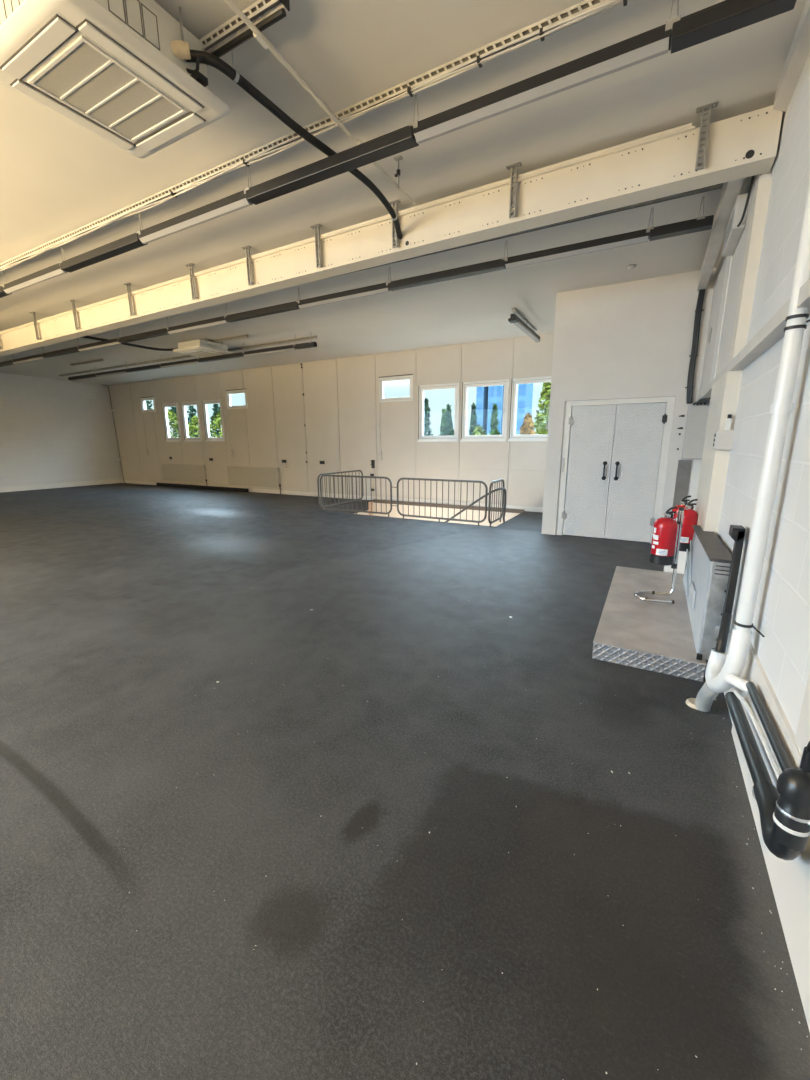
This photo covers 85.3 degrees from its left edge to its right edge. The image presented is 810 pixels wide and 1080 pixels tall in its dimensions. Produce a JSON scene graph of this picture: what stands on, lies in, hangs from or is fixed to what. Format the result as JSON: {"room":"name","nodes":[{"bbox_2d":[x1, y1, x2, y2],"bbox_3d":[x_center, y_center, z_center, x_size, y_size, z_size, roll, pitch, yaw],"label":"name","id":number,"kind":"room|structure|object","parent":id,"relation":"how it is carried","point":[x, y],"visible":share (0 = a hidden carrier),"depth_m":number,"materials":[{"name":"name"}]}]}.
{"room":"empty warehouse","nodes":[
{"label":"empty warehouse","id":0,"kind":"room"},
{"bbox_2d":[0,373,121,486],"bbox_3d":[-14.220,-2.912,11.212,0.200,3.936,13.240,7,14,28],"label":"wall","id":1,"kind":"structure","parent":0,"point":[52,431],"depth_m":14.99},
{"bbox_2d":[0,479,121,491],"bbox_3d":[-14.100,-1.062,11.586,0.030,0.160,12.880,7,14,28],"label":"baseboard","id":2,"kind":"structure","parent":1,"relation":"attached to","point":[111,481],"depth_m":15.22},
{"bbox_2d":[109,333,553,506],"bbox_3d":[-2.760,-3.052,12.327,19.150,3.618,0.160,7,14,28],"label":"wall","id":3,"kind":"structure","parent":0,"point":[340,409],"depth_m":11.54,"materials":[{"name":"beige paint"}]},
{"bbox_2d":[102,384,125,482],"bbox_3d":[-10.909,-3.954,16.520,0.284,3.628,0.252,7,14,28],"label":"conduit","id":4,"kind":"object","parent":3,"relation":"attached to","point":[112,410],"visible":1,"depth_m":16.56,"materials":[{"name":"metal"}]},
{"bbox_2d":[141,396,155,455],"bbox_3d":[-8.969,-4.006,15.581,0.770,2.020,0.150,7,14,28],"label":"window","id":5,"kind":"structure","parent":3,"relation":"in","point":[143,399],"depth_m":15.48,"materials":[{"name":"white plastic"}]},
{"bbox_2d":[162,403,181,441],"bbox_3d":[-7.916,-3.995,14.984,0.860,1.270,0.150,7,14,28],"label":"window","id":6,"kind":"structure","parent":3,"relation":"in","point":[168,439],"depth_m":15.04,"materials":[{"name":"white plastic"}]},
{"bbox_2d":[161,464,206,485],"bbox_3d":[-7.562,-2.194,15.092,2.304,0.784,0.116,7,14,28],"label":"radiator","id":7,"kind":"object","parent":3,"relation":"attached to","point":[171,472],"visible":1,"depth_m":14.98,"materials":[{"name":"metal"}]},
{"bbox_2d":[181,401,201,441],"bbox_3d":[-7.007,-3.890,14.491,0.900,1.270,0.150,7,14,28],"label":"window","id":8,"kind":"structure","parent":3,"relation":"in","point":[183,404],"depth_m":14.55,"materials":[{"name":"white plastic"}]},
{"bbox_2d":[202,399,224,441],"bbox_3d":[-6.054,-3.779,13.973,0.920,1.270,0.150,7,14,28],"label":"window","id":9,"kind":"structure","parent":3,"relation":"in","point":[204,403],"depth_m":14.03,"materials":[{"name":"white plastic"}]},
{"bbox_2d":[226,389,247,456],"bbox_3d":[-5.057,-3.546,13.458,0.880,2.010,0.150,7,14,28],"label":"window","id":10,"kind":"structure","parent":3,"relation":"in","point":[236,391],"depth_m":13.33,"materials":[{"name":"white plastic"}]},
{"bbox_2d":[227,466,280,493],"bbox_3d":[-4.633,-1.849,13.502,2.204,0.774,0.116,7,14,28],"label":"radiator","id":11,"kind":"object","parent":3,"relation":"attached to","point":[237,475],"visible":1,"depth_m":13.39,"materials":[{"name":"metal"}]},
{"bbox_2d":[227,466,270,467],"bbox_3d":[-4.665,-2.220,13.421,2.140,0.014,0.087,7,14,28],"label":"grille","id":12,"kind":"object","parent":11,"relation":"attached to","point":[227,466],"depth_m":13.57,"materials":[{"name":"metal"}]},
{"bbox_2d":[122,480,542,511],"bbox_3d":[-3.802,-1.440,13.177,16.450,0.110,0.022,7,14,28],"label":"baseboard","id":13,"kind":"structure","parent":3,"relation":"attached to","point":[526,508],"depth_m":11.70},
{"bbox_2d":[379,374,412,459],"bbox_3d":[-0.209,-2.982,10.826,0.950,2.010,0.150,7,14,28],"label":"window","id":14,"kind":"structure","parent":3,"relation":"in","point":[383,379],"depth_m":10.69,"materials":[{"name":"white plastic"}]},
{"bbox_2d":[417,383,459,441],"bbox_3d":[0.787,-2.954,10.265,1.050,1.290,0.150,7,14,28],"label":"window","id":15,"kind":"structure","parent":3,"relation":"in","point":[421,438],"depth_m":10.26,"materials":[{"name":"white plastic"}]},
{"bbox_2d":[460,379,508,441],"bbox_3d":[1.762,-2.841,9.736,1.080,1.290,0.150,7,14,28],"label":"window","id":16,"kind":"structure","parent":3,"relation":"in","point":[465,385],"depth_m":9.73,"materials":[{"name":"white plastic"}]},
{"bbox_2d":[508,376,550,440],"bbox_3d":[2.737,-2.727,9.207,1.090,1.290,0.150,7,14,28],"label":"window","id":17,"kind":"structure","parent":3,"relation":"in","point":[512,437],"depth_m":9.33,"materials":[{"name":"white plastic"}]},
{"bbox_2d":[0,105,782,356],"bbox_3d":[-5.556,-3.560,7.326,18.405,0.447,0.228,7,14,28],"label":"beam","id":18,"kind":"structure","parent":0,"point":[745,145],"depth_m":3.88,"materials":[{"name":"beige metal"}]},
{"bbox_2d":[29,312,40,339],"bbox_3d":[-6.391,-3.702,7.618,0.120,0.433,0.082,7,14,28],"label":"hanger","id":19,"kind":"object","parent":18,"relation":"attached to","point":[32,313],"visible":1,"depth_m":7.61,"materials":[{"name":"metal"}]},
{"bbox_2d":[68,300,79,329],"bbox_3d":[-5.246,-3.574,6.995,0.120,0.422,0.082,7,14,28],"label":"hanger","id":20,"kind":"object","parent":18,"relation":"attached to","point":[71,301],"visible":1,"depth_m":6.98,"materials":[{"name":"metal"}]},
{"bbox_2d":[124,282,134,315],"bbox_3d":[-3.917,-3.425,6.272,0.120,0.410,0.082,7,14,28],"label":"hanger","id":21,"kind":"object","parent":18,"relation":"attached to","point":[127,284],"visible":1,"depth_m":6.26,"materials":[{"name":"metal"}]},
{"bbox_2d":[186,263,196,299],"bbox_3d":[-2.710,-3.290,5.616,0.120,0.399,0.082,7,14,28],"label":"hanger","id":22,"kind":"object","parent":18,"relation":"attached to","point":[190,265],"visible":1,"depth_m":5.60,"materials":[{"name":"metal"}]},
{"bbox_2d":[241,245,252,284],"bbox_3d":[-1.819,-3.191,5.131,0.120,0.391,0.082,7,14,28],"label":"hanger","id":23,"kind":"object","parent":18,"relation":"attached to","point":[246,248],"visible":1,"depth_m":5.12,"materials":[{"name":"metal"}]},
{"bbox_2d":[0,123,691,332],"bbox_3d":[-5.784,-3.722,7.300,17.800,0.170,0.028,7,14,28],"label":"conduit","id":24,"kind":"object","parent":18,"relation":"attached to","point":[689,124],"visible":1,"depth_m":4.01,"materials":[{"name":"beige metal"}]},
{"bbox_2d":[389,200,399,247],"bbox_3d":[-0.096,-2.998,4.194,0.120,0.375,0.082,7,14,28],"label":"hanger","id":25,"kind":"object","parent":18,"relation":"attached to","point":[393,203],"visible":0.73,"depth_m":4.20,"materials":[{"name":"metal"}]},
{"bbox_2d":[506,162,521,217],"bbox_3d":[0.900,-2.886,3.652,0.120,0.366,0.082,7,14,28],"label":"hanger","id":26,"kind":"object","parent":18,"relation":"attached to","point":[514,167],"visible":1,"depth_m":3.64,"materials":[{"name":"metal"}]},
{"bbox_2d":[695,101,717,170],"bbox_3d":[2.050,-2.758,3.027,0.120,0.356,0.082,7,14,28],"label":"hanger","id":27,"kind":"object","parent":18,"relation":"attached to","point":[706,109],"visible":1,"depth_m":3.02,"materials":[{"name":"metal"}]},
{"bbox_2d":[697,178,744,290],"bbox_3d":[3.120,-3.019,4.409,0.100,0.155,3.008,7,14,28],"label":"beam","id":28,"kind":"structure","parent":18,"relation":"attached to","point":[731,190],"depth_m":4.07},
{"bbox_2d":[685,289,705,403],"bbox_3d":[3.840,-2.536,5.825,0.109,1.408,0.070,7,14,28],"label":"cable bundle","id":29,"kind":"object","parent":28,"relation":"hanging from","point":[698,311],"visible":1,"depth_m":5.80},
{"bbox_2d":[0,0,805,384],"bbox_3d":[-5.935,-3.781,6.324,19.150,0.496,13.280,7,14,28],"label":"ceiling","id":30,"kind":"structure","parent":0,"point":[58,177],"depth_m":3.65,"materials":[{"name":"paint"}]},
{"bbox_2d":[0,0,229,158],"bbox_3d":[-1.616,-2.618,2.372,0.890,0.397,0.895,7,14,28],"label":"air conditioner","id":31,"kind":"object","parent":30,"relation":"attached to","point":[110,68],"depth_m":2.27,"materials":[{"name":"white plastic"}]},
{"bbox_2d":[28,36,186,141],"bbox_3d":[-1.615,-2.432,2.414,0.539,0.011,0.542,7,14,28],"label":"ceiling vent","id":32,"kind":"object","parent":31,"relation":"in","point":[80,75],"depth_m":2.37,"materials":[{"name":"white plastic"}]},
{"bbox_2d":[170,40,402,239],"bbox_3d":[-0.568,-2.798,3.230,0.257,0.259,2.306,8,15,32],"label":"hose","id":33,"kind":"object","parent":31,"relation":"attached to","point":[180,48],"visible":0.91,"depth_m":2.59,"materials":[{"name":"rubber"}]},
{"bbox_2d":[59,335,316,375],"bbox_3d":[-6.409,-4.701,11.522,10.500,0.050,0.045,7,14,28],"label":"cable tray","id":34,"kind":"object","parent":30,"relation":"attached to","point":[315,336],"visible":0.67,"depth_m":11.07,"materials":[{"name":"metal"}]},
{"bbox_2d":[68,334,316,379],"bbox_3d":[-5.742,-4.322,10.618,9.200,0.292,0.100,7,14,28],"label":"linear light","id":35,"kind":"object","parent":30,"relation":"hanging from","point":[310,344],"visible":0.99,"depth_m":9.90,"materials":[{"name":"metal"}]},
{"bbox_2d":[97,372,127,376],"bbox_3d":[-7.862,-4.441,11.798,1.430,0.030,0.086,7,14,28],"label":"diffuser","id":36,"kind":"object","parent":35,"relation":"attached to","point":[101,374],"depth_m":11.82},
{"bbox_2d":[161,361,200,367],"bbox_3d":[-5.326,-4.146,10.421,1.430,0.030,0.086,7,14,28],"label":"diffuser","id":37,"kind":"object","parent":35,"relation":"attached to","point":[180,363],"depth_m":10.40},
{"bbox_2d":[244,348,295,356],"bbox_3d":[-2.791,-3.851,9.045,1.430,0.030,0.086,7,14,28],"label":"diffuser","id":38,"kind":"object","parent":35,"relation":"attached to","point":[274,350],"depth_m":9.02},
{"bbox_2d":[173,339,232,357],"bbox_3d":[-4.392,-4.181,9.565,0.890,0.263,0.860,7,14,28],"label":"air conditioner","id":39,"kind":"object","parent":30,"relation":"attached to","point":[199,347],"depth_m":9.36,"materials":[{"name":"white plastic"}]},
{"bbox_2d":[80,336,177,350],"bbox_3d":[-5.720,-3.982,8.925,0.486,0.152,2.459,10,16,38],"label":"hose","id":40,"kind":"object","parent":39,"relation":"attached to","point":[87,337],"visible":0.46,"depth_m":9.27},
{"bbox_2d":[186,350,221,356],"bbox_3d":[-4.391,-4.060,9.592,0.539,0.011,0.522,7,14,28],"label":"ceiling vent","id":41,"kind":"object","parent":39,"relation":"in","point":[200,353],"depth_m":9.57,"materials":[{"name":"white plastic"}]},
{"bbox_2d":[209,334,247,342],"bbox_3d":[-3.701,-4.199,9.191,1.150,0.050,0.045,7,14,28],"label":"cable tray","id":42,"kind":"object","parent":30,"relation":"attached to","point":[244,335],"visible":0.9,"depth_m":9.14,"materials":[{"name":"metal"}]},
{"bbox_2d":[200,0,289,57],"bbox_3d":[-0.940,-2.752,2.389,0.780,0.083,0.081,7,14,28],"label":"cable tray","id":43,"kind":"object","parent":30,"relation":"attached to","point":[259,7],"visible":0.69,"depth_m":2.35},
{"bbox_2d":[0,0,629,270],"bbox_3d":[-6.192,-3.530,6.115,18.250,0.083,0.068,7,14,28],"label":"cable tray","id":44,"kind":"object","parent":30,"relation":"attached to","point":[588,8],"visible":0.98,"depth_m":2.87,"materials":[{"name":"paint"}]},
{"bbox_2d":[224,0,416,205],"bbox_3d":[-1.579,-2.368,0.914,0.096,0.107,7.237,6,14,28],"label":"conduit","id":45,"kind":"object","parent":44,"relation":"attached to","point":[257,34],"visible":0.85,"depth_m":2.59,"materials":[{"name":"beige metal"}]},
{"bbox_2d":[310,224,321,267],"bbox_3d":[-0.918,-3.090,4.641,0.120,0.383,0.082,7,14,28],"label":"hanger","id":46,"kind":"object","parent":30,"relation":"hanging from","point":[316,227],"visible":1,"depth_m":4.63,"materials":[{"name":"metal"}]},
{"bbox_2d":[0,197,713,366],"bbox_3d":[-3.853,-3.625,7.384,14.975,0.272,0.100,7,14,28],"label":"linear light","id":47,"kind":"object","parent":30,"relation":"hanging from","point":[702,223],"visible":0.94,"depth_m":5.09,"materials":[{"name":"metal"}]},
{"bbox_2d":[12,357,44,363],"bbox_3d":[-8.484,-4.046,9.925,1.440,0.030,0.086,7,14,28],"label":"diffuser","id":48,"kind":"object","parent":47,"relation":"attached to","point":[27,359],"depth_m":9.93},
{"bbox_2d":[78,342,121,351],"bbox_3d":[-5.931,-3.749,8.539,1.440,0.030,0.086,7,14,28],"label":"diffuser","id":49,"kind":"object","parent":47,"relation":"attached to","point":[102,344],"depth_m":8.53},
{"bbox_2d":[168,320,228,333],"bbox_3d":[-3.378,-3.452,7.153,1.440,0.030,0.086,7,14,28],"label":"diffuser","id":50,"kind":"object","parent":47,"relation":"attached to","point":[212,322],"depth_m":7.11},
{"bbox_2d":[298,288,389,308],"bbox_3d":[-0.825,-3.155,5.767,1.440,0.030,0.086,7,14,28],"label":"diffuser","id":51,"kind":"object","parent":47,"relation":"attached to","point":[372,291],"depth_m":5.72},
{"bbox_2d":[505,236,647,268],"bbox_3d":[1.675,-2.864,4.410,1.340,0.030,0.086,7,14,28],"label":"diffuser","id":52,"kind":"object","parent":47,"relation":"attached to","point":[630,240],"depth_m":4.36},
{"bbox_2d":[0,0,796,297],"bbox_3d":[-4.228,-3.168,5.122,13.590,0.267,0.100,7,14,28],"label":"linear light","id":53,"kind":"object","parent":30,"relation":"hanging from","point":[678,33],"visible":0.98,"depth_m":2.60,"materials":[{"name":"metal"}]},
{"bbox_2d":[3,268,66,293],"bbox_3d":[-4.425,-3.075,5.254,1.440,0.030,0.086,7,14,28],"label":"diffuser","id":54,"kind":"object","parent":53,"relation":"attached to","point":[54,272],"depth_m":5.20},
{"bbox_2d":[139,198,252,243],"bbox_3d":[-1.872,-2.778,3.868,1.440,0.030,0.086,7,14,28],"label":"diffuser","id":55,"kind":"object","parent":53,"relation":"attached to","point":[235,204],"depth_m":3.80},
{"bbox_2d":[414,37,668,143],"bbox_3d":[0.683,-2.481,2.481,1.385,0.030,0.086,7,14,28],"label":"diffuser","id":56,"kind":"object","parent":53,"relation":"attached to","point":[654,47],"depth_m":2.40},
{"bbox_2d":[394,155,402,187],"bbox_3d":[-0.052,-2.944,3.528,0.060,0.211,0.040,7,14,28],"label":"rod","id":57,"kind":"object","parent":30,"relation":"hanging from","point":[397,158],"visible":1,"depth_m":3.51,"materials":[{"name":"metal"}]},
{"bbox_2d":[300,183,722,284],"bbox_3d":[-5.207,-3.941,8.020,18.080,0.050,0.045,7,14,28],"label":"cable tray","id":58,"kind":"object","parent":30,"relation":"attached to","point":[718,186],"visible":0.13,"depth_m":4.20,"materials":[{"name":"metal"}]},
{"bbox_2d":[508,308,539,341],"bbox_3d":[2.101,-3.730,7.636,0.205,0.297,2.000,7,14,28],"label":"light","id":59,"kind":"object","parent":30,"relation":"hanging from","point":[517,318],"visible":1,"depth_m":7.46,"materials":[{"name":"metal"}]},
{"bbox_2d":[513,322,539,341],"bbox_3d":[2.124,-3.596,7.618,0.080,0.034,1.600,7,14,28],"label":"diffuser","id":60,"kind":"object","parent":59,"relation":"attached to","point":[520,325],"depth_m":7.56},
{"bbox_2d":[0,483,809,1079],"bbox_3d":[-5.916,0.090,7.187,19.150,0.250,13.280,7,14,28],"label":"floor","id":61,"kind":"structure","parent":0,"point":[302,836],"depth_m":1.81,"materials":[{"name":"rubber"}]},
{"bbox_2d":[156,483,248,491],"bbox_3d":[-6.883,-1.768,14.700,4.650,0.115,0.052,7,14,28],"label":"duct","id":62,"kind":"object","parent":61,"relation":"on","point":[157,484],"visible":1,"depth_m":14.54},
{"bbox_2d":[317,470,363,509],"bbox_3d":[-1.502,-1.220,10.517,0.038,0.818,1.786,6,14,28],"label":"barrier","id":63,"kind":"object","parent":61,"relation":"on","point":[355,471],"visible":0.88,"depth_m":10.36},
{"bbox_2d":[320,474,391,516],"bbox_3d":[-1.065,-0.946,9.275,1.836,0.818,0.038,7,14,28],"label":"barrier","id":64,"kind":"object","parent":61,"relation":"on","point":[342,476],"visible":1,"depth_m":9.23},
{"bbox_2d":[391,478,487,525],"bbox_3d":[0.581,-0.747,8.349,2.039,0.818,0.038,7,14,29],"label":"barrier","id":65,"kind":"object","parent":61,"relation":"on","point":[408,479],"visible":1,"depth_m":8.25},
{"bbox_2d":[445,487,505,521],"bbox_3d":[0.949,-0.386,8.464,1.920,1.290,0.488,3,13,12],"label":"handrail","id":66,"kind":"object","parent":61,"relation":"on","point":[501,488],"visible":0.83,"depth_m":8.31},
{"bbox_2d":[488,479,504,526],"bbox_3d":[1.677,-0.688,8.060,0.038,0.818,0.836,7,14,28],"label":"barrier","id":67,"kind":"object","parent":61,"relation":"on","point":[499,480],"visible":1,"depth_m":8.00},
{"bbox_2d":[592,566,705,681],"bbox_3d":[2.132,0.597,3.861,0.661,0.126,2.181,7,14,28],"label":"platform","id":68,"kind":"object","parent":61,"relation":"on","point":[632,631],"visible":0.79,"depth_m":3.29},
{"bbox_2d":[634,507,683,603],"bbox_3d":[2.210,0.123,3.831,0.313,0.809,0.261,7,14,28],"label":"stand","id":69,"kind":"object","parent":68,"relation":"on","point":[681,509],"visible":0.96,"depth_m":3.84,"materials":[{"name":"silver metal"}]},
{"bbox_2d":[649,506,677,565],"bbox_3d":[2.223,-0.045,3.767,0.183,0.504,0.182,-1,13,-3],"label":"fire extinguisher","id":70,"kind":"object","parent":69,"relation":"attached to","point":[665,528],"visible":1,"depth_m":3.71,"materials":[{"name":"red metal"}]},
{"bbox_2d":[683,525,731,659],"bbox_3d":[2.373,0.276,3.528,0.133,0.693,1.885,7,14,28],"label":"box","id":71,"kind":"object","parent":68,"relation":"on","point":[708,562],"visible":0.75,"depth_m":2.84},
{"bbox_2d":[663,551,685,573],"bbox_3d":[2.941,0.229,4.792,0.180,0.440,0.300,7,14,28],"label":"box","id":72,"kind":"object","parent":61,"relation":"on","point":[681,564],"visible":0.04,"depth_m":4.64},
{"bbox_2d":[672,496,690,518],"bbox_3d":[2.910,-0.225,4.648,0.183,0.504,0.182,-1,13,-3],"label":"fire extinguisher","id":73,"kind":"object","parent":72,"relation":"on","point":[682,502],"visible":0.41,"depth_m":4.59,"materials":[{"name":"red metal"}]},
{"bbox_2d":[686,681,718,711],"bbox_3d":[1.671,0.851,2.446,0.112,0.292,0.288,4,13,17],"label":"pipe","id":74,"kind":"object","parent":61,"relation":"on","point":[703,702],"visible":0.77,"depth_m":2.44,"materials":[{"name":"plastic"}]},
{"bbox_2d":[715,525,745,650],"bbox_3d":[1.916,0.419,2.645,0.075,1.012,0.150,7,14,28],"label":"post","id":75,"kind":"object","parent":61,"relation":"on","point":[737,532],"visible":0.55,"depth_m":2.55,"materials":[{"name":"metal"}]},
{"bbox_2d":[355,503,519,526],"bbox_3d":[0.402,1.015,10.143,4.520,3.400,2.460,7,14,28],"label":"wall","id":76,"kind":"structure","parent":0,"point":[413,510],"depth_m":10.75,"materials":[{"name":"paint"}]},
{"bbox_2d":[373,499,524,512],"bbox_3d":[0.900,-0.825,10.604,3.940,0.085,0.038,7,14,28],"label":"trim","id":77,"kind":"structure","parent":76,"relation":"attached to","point":[508,510],"depth_m":10.53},
{"bbox_2d":[541,268,715,537],"bbox_3d":[3.805,-2.000,7.370,2.250,3.660,2.325,7,14,28],"label":"wall partition","id":78,"kind":"structure","parent":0,"point":[632,339],"depth_m":6.23,"materials":[{"name":"white paint"}]},
{"bbox_2d":[556,396,675,542],"bbox_3d":[3.126,-1.043,6.682,1.460,2.098,0.166,7,14,28],"label":"door","id":79,"kind":"structure","parent":78,"relation":"in","point":[588,445],"depth_m":6.63,"materials":[{"name":"metal"}]},
{"bbox_2d":[673,460,691,506],"bbox_3d":[3.915,-0.660,6.241,0.162,0.935,0.010,7,14,28],"label":"plate","id":80,"kind":"object","parent":78,"relation":"attached to","point":[684,466],"visible":0.64,"depth_m":6.20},
{"bbox_2d":[688,459,701,509],"bbox_3d":[4.047,-0.504,6.192,0.105,1.250,0.024,7,14,28],"label":"strip","id":81,"kind":"object","parent":78,"relation":"attached to","point":[697,462],"visible":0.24,"depth_m":6.11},
{"bbox_2d":[682,405,708,458],"bbox_3d":[3.956,-1.425,5.951,0.292,0.755,0.168,7,14,28],"label":"upper cabinet","id":82,"kind":"object","parent":78,"relation":"attached to","point":[697,415],"visible":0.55,"depth_m":5.90,"materials":[{"name":"grey metal"}]},
{"bbox_2d":[688,177,771,555],"bbox_3d":[2.816,-1.005,3.828,0.235,3.270,1.050,7,14,28],"label":"column","id":83,"kind":"structure","parent":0,"point":[724,397],"depth_m":3.39,"materials":[{"name":"beige metal"}]},
{"bbox_2d":[675,499,697,551],"bbox_3d":[2.702,-0.151,4.232,0.183,0.504,0.182,-1,13,-3],"label":"fire extinguisher","id":84,"kind":"object","parent":83,"relation":"attached to","point":[690,517],"visible":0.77,"depth_m":4.17,"materials":[{"name":"red metal"}]},
{"bbox_2d":[713,414,734,449],"bbox_3d":[2.477,-0.835,3.405,0.128,0.265,0.064,7,14,28],"label":"switch box","id":85,"kind":"object","parent":83,"relation":"attached to","point":[723,440],"visible":0.94,"depth_m":3.39,"materials":[{"name":"grey plastic"}]},
{"bbox_2d":[700,164,772,400],"bbox_3d":[3.469,-1.437,4.654,0.445,3.747,3.140,7,14,28],"label":"wall","id":86,"kind":"structure","parent":0,"point":[737,262],"depth_m":3.99,"materials":[{"name":"white paint"}]},
{"bbox_2d":[710,255,731,381],"bbox_3d":[3.165,-2.273,4.393,0.011,1.305,0.400,7,14,28],"label":"batten","id":87,"kind":"object","parent":86,"relation":"attached to","point":[729,258],"visible":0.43,"depth_m":4.35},
{"bbox_2d":[722,175,754,256],"bbox_3d":[2.755,-2.749,3.623,0.088,0.444,0.927,7,14,28],"label":"junction box","id":88,"kind":"object","parent":86,"relation":"attached to","point":[736,224],"visible":0.87,"depth_m":3.53,"materials":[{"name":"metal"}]},
{"bbox_2d":[717,52,809,735],"bbox_3d":[0.817,-0.481,-0.011,0.300,3.936,7.760,7,14,28],"label":"wall","id":89,"kind":"structure","parent":0,"point":[782,607],"depth_m":2.27,"materials":[{"name":"paint"}]},
{"bbox_2d":[697,278,809,400],"bbox_3d":[1.429,-0.892,1.419,0.090,0.080,10.550,7,14,28],"label":"ledge","id":90,"kind":"object","parent":89,"relation":"attached to","point":[772,331],"visible":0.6,"depth_m":2.39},
{"bbox_2d":[705,181,809,693],"bbox_3d":[1.632,-0.922,1.901,0.133,3.504,0.566,5,14,22],"label":"pipe","id":91,"kind":"object","parent":89,"relation":"attached to","point":[724,670],"visible":0.99,"depth_m":1.92,"materials":[{"name":"white plastic"}]},
{"bbox_2d":[725,682,809,859],"bbox_3d":[1.311,0.712,1.617,0.116,0.355,1.085,7,14,28],"label":"pipe","id":92,"kind":"object","parent":89,"relation":"attached to","point":[784,817],"visible":1,"depth_m":1.39,"materials":[{"name":"black plastic"}]},
{"bbox_2d":[799,741,809,772],"bbox_3d":[1.086,0.659,1.135,0.033,0.217,0.338,7,14,28],"label":"tap","id":93,"kind":"object","parent":92,"relation":"attached to","point":[805,760],"visible":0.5,"depth_m":1.25,"materials":[{"name":"black plastic"}]},
{"bbox_2d":[731,642,809,1031],"bbox_3d":[0.314,0.589,-0.386,0.024,2.015,5.820,7,14,28],"label":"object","id":94,"kind":"structure","parent":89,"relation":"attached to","point":[789,879],"depth_m":1.43,"materials":[{"name":"white paint"}]},
{"bbox_2d":[773,0,809,111],"bbox_3d":[0.646,-2.168,-0.306,0.080,0.240,7.340,7,14,28],"label":"trim","id":95,"kind":"structure","parent":89,"relation":"attached to","point":[799,51],"depth_m":2.51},
{"label":"outside","id":96,"kind":"structure","parent":0,"visible":0},
{"bbox_3d":[-1.777,-16.776,98.466,220.000,0.300,147.320,7,14,28],"label":"ground","id":97,"kind":"structure","parent":96,"visible":0},
{"bbox_2d":[167,409,179,437],"bbox_3d":[-21.395,-8.040,40.872,3.795,7.906,3.849,7,14,28],"label":"tree","id":98,"kind":"object","parent":97,"relation":"on","point":[171,413],"visible":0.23,"depth_m":39.95,"materials":[{"name":"green plant"}]},
{"bbox_2d":[187,405,198,436],"bbox_3d":[-19.780,-8.638,41.513,2.846,8.779,2.764,7,14,28],"label":"tree","id":99,"kind":"object","parent":97,"relation":"on","point":[192,409],"visible":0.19,"depth_m":40.76,"materials":[{"name":"green plant"}]},
{"bbox_2d":[188,415,213,436],"bbox_3d":[-18.230,-7.357,39.260,3.267,7.245,3.487,7,14,28],"label":"tree","id":100,"kind":"object","parent":97,"relation":"on","point":[195,427],"visible":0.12,"depth_m":38.29,"materials":[{"name":"green plant"}]},
{"bbox_2d":[210,404,220,436],"bbox_3d":[-16.985,-8.518,40.615,3.046,8.909,2.967,7,14,28],"label":"tree","id":101,"kind":"object","parent":97,"relation":"on","point":[216,408],"visible":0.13,"depth_m":39.73,"materials":[{"name":"green plant"}]},
{"bbox_2d":[209,410,222,436],"bbox_3d":[-15.222,-6.992,36.953,3.540,7.508,3.501,7,14,28],"label":"tree","id":102,"kind":"object","parent":97,"relation":"on","point":[218,417],"visible":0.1,"depth_m":36.06,"materials":[{"name":"green plant"}]},
{"bbox_2d":[424,398,432,435],"bbox_3d":[1.319,-5.238,28.495,1.778,7.613,1.740,7,14,28],"label":"tree","id":103,"kind":"object","parent":97,"relation":"on","point":[427,410],"visible":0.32,"depth_m":27.89,"materials":[{"name":"green plant"}]},
{"bbox_2d":[438,408,445,435],"bbox_3d":[2.458,-5.054,29.045,1.577,7.003,1.605,7,14,28],"label":"tree","id":104,"kind":"object","parent":97,"relation":"on","point":[442,426],"visible":0.23,"depth_m":28.41,"materials":[{"name":"green plant"}]},
{"bbox_2d":[440,403,453,435],"bbox_3d":[2.642,-4.889,27.826,1.757,7.210,1.744,7,14,28],"label":"tree","id":105,"kind":"object","parent":97,"relation":"on","point":[448,425],"visible":0.26,"depth_m":27.18,"materials":[{"name":"green plant"}]},
{"bbox_2d":[469,402,476,434],"bbox_3d":[4.141,-4.732,27.085,1.157,7.213,1.324,7,14,28],"label":"tree","id":106,"kind":"object","parent":97,"relation":"on","point":[473,419],"visible":0.24,"depth_m":26.40,"materials":[{"name":"green plant"}]},
{"bbox_2d":[472,425,485,434],"bbox_3d":[4.029,-3.433,24.482,1.453,5.813,1.487,1,13,8],"label":"tree","id":107,"kind":"object","parent":97,"relation":"on","point":[478,431],"visible":0.09,"depth_m":23.86,"materials":[{"name":"green plant"}]},
{"bbox_2d":[476,386,488,434],"bbox_3d":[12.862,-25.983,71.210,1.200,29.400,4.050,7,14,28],"label":"tower block","id":108,"kind":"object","parent":97,"relation":"on","point":[481,392],"visible":0.16,"depth_m":70.67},
{"bbox_2d":[489,404,500,434],"bbox_3d":[5.341,-4.531,26.450,1.301,7.085,1.332,7,14,28],"label":"tree","id":109,"kind":"object","parent":97,"relation":"on","point":[494,422],"visible":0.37,"depth_m":25.82,"materials":[{"name":"green plant"}]},
{"bbox_2d":[487,385,503,434],"bbox_3d":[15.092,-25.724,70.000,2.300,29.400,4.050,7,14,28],"label":"tower block","id":110,"kind":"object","parent":97,"relation":"on","point":[495,393],"visible":0.14,"depth_m":69.15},
{"bbox_2d":[516,383,532,434],"bbox_3d":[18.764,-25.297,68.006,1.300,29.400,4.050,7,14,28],"label":"tower block","id":111,"kind":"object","parent":97,"relation":"on","point":[525,391],"visible":0.22,"depth_m":67.52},
{"bbox_2d":[519,412,535,434],"bbox_3d":[6.250,-3.365,22.918,1.393,6.339,1.380,-10,16,-37],"label":"tree","id":112,"kind":"object","parent":97,"relation":"on","point":[527,428],"visible":0.26,"depth_m":22.17,"materials":[{"name":"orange plant"}]},
{"bbox_2d":[534,382,550,433],"bbox_3d":[7.878,-4.915,24.883,1.645,8.492,1.606,7,14,28],"label":"tree","id":113,"kind":"object","parent":97,"relation":"on","point":[540,416],"visible":0.27,"depth_m":24.26,"materials":[{"name":"green plant"}]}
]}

